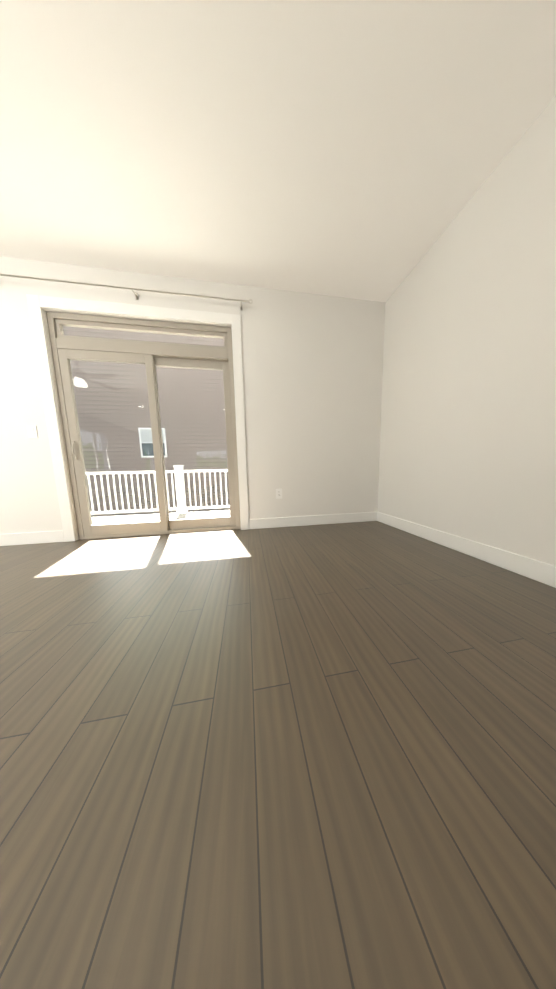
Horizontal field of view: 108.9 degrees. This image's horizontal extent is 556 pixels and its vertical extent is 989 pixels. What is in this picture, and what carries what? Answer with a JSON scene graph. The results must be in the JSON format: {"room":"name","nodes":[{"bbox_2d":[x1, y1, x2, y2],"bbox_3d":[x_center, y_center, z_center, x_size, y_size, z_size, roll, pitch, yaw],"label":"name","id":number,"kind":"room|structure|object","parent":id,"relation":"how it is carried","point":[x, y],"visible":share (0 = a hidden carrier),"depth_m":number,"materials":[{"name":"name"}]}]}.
{"room":"empty living room","nodes":[
{"label":"empty living room","id":0,"kind":"room"},
{"bbox_2d":[0,256,384,540],"bbox_3d":[-1.107,-0.923,2.333,5.000,2.790,0.150,-2,7,-9],"label":"wall","id":1,"kind":"structure","parent":0,"point":[312,364],"depth_m":2.36,"materials":[{"name":"paint"}]},
{"bbox_2d":[26,425,37,437],"bbox_3d":[-2.541,-0.650,2.052,0.082,0.127,0.008,-2,7,-9],"label":"light switch","id":2,"kind":"object","parent":1,"relation":"attached to","point":[32,431],"visible":1,"depth_m":2.05,"materials":[{"name":"white plastic"}]},
{"bbox_2d":[0,530,64,545],"bbox_3d":[-3.976,0.527,1.953,3.240,0.130,0.018,-2,7,-9],"label":"baseboard","id":3,"kind":"structure","parent":1,"relation":"attached to","point":[44,536],"depth_m":2.15,"materials":[{"name":"white wood"}]},
{"bbox_2d":[0,273,252,309],"bbox_3d":[-1.562,-2.051,2.002,2.592,0.060,0.097,-2,7,-9],"label":"curtain rod","id":4,"kind":"object","parent":1,"relation":"attached to","point":[110,286],"visible":1,"depth_m":1.98,"materials":[{"name":"silver metal"}]},
{"bbox_2d":[26,294,248,541],"bbox_3d":[-1.396,-0.744,2.221,2.030,2.475,0.018,-2,7,-9],"label":"door frame","id":5,"kind":"structure","parent":1,"relation":"attached to","point":[37,304],"depth_m":2.11,"materials":[{"name":"white wood"}]},
{"bbox_2d":[46,312,240,539],"bbox_3d":[-1.405,-0.698,2.291,1.814,2.367,0.128,-2,7,-9],"label":"sliding door","id":6,"kind":"structure","parent":1,"relation":"in","point":[150,355],"depth_m":2.24,"materials":[{"name":"beige plastic"}]},
{"bbox_2d":[276,489,281,498],"bbox_3d":[0.013,-0.010,2.537,0.082,0.127,0.007,-2,7,-9],"label":"outlet","id":7,"kind":"object","parent":1,"relation":"attached to","point":[278,493],"visible":1,"depth_m":2.54,"materials":[{"name":"white plastic"}]},
{"bbox_2d":[249,512,375,528],"bbox_3d":[0.511,0.342,2.654,1.770,0.130,0.018,-2,7,-9],"label":"baseboard","id":8,"kind":"structure","parent":1,"relation":"attached to","point":[261,523],"depth_m":2.64,"materials":[{"name":"white wood"}]},
{"bbox_2d":[0,521,555,988],"bbox_3d":[-1.136,1.254,-3.716,7.400,0.100,12.500,-2,7,-9],"label":"floor","id":9,"kind":"structure","parent":0,"point":[306,757],"depth_m":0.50,"materials":[{"name":"brown wood"}]},
{"bbox_2d":[0,0,555,301],"bbox_3d":[-1.201,-1.615,-4.057,7.400,0.100,12.500,-2,7,-9],"label":"ceiling","id":10,"kind":"structure","parent":0,"point":[357,149],"depth_m":1.20,"materials":[{"name":"paint"}]},
{"bbox_2d":[378,96,555,565],"bbox_3d":[1.711,-0.829,1.013,0.150,2.790,3.350,-2,7,-9],"label":"wall","id":11,"kind":"structure","parent":0,"point":[468,432],"depth_m":1.49,"materials":[{"name":"paint"}]},
{"bbox_2d":[376,512,555,587],"bbox_3d":[1.660,0.494,1.158,0.014,0.130,3.350,-2,7,-9],"label":"baseboard","id":12,"kind":"structure","parent":11,"relation":"attached to","point":[540,571],"depth_m":1.54,"materials":[{"name":"white wood"}]},
{"label":"outside","id":13,"kind":"structure","parent":0,"visible":0},
{"bbox_2d":[92,510,229,524],"bbox_3d":[-1.189,0.553,3.572,8.500,0.150,1.968,-2,7,-9],"label":"floor","id":14,"kind":"structure","parent":13,"point":[107,520],"depth_m":3.98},
{"bbox_2d":[85,465,229,514],"bbox_3d":[-1.339,-0.130,4.349,8.500,1.030,0.170,-2,7,-9],"label":"deck railing","id":15,"kind":"object","parent":14,"relation":"on","point":[180,489],"depth_m":4.14,"materials":[{"name":"white plastic"}]},
{"bbox_3d":[-0.798,4.066,6.858,30.000,0.200,6.800,-2,7,-9],"label":"ground","id":16,"kind":"structure","parent":13,"visible":0},
{"bbox_2d":[63,326,229,516],"bbox_3d":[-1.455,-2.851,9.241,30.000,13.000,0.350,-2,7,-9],"label":"neighbouring house","id":17,"kind":"structure","parent":16,"relation":"on","point":[182,436],"depth_m":8.46,"materials":[{"name":"horizontal vinyl siding"},{"name":"window glass"},{"name":"white window trim"}]}
]}

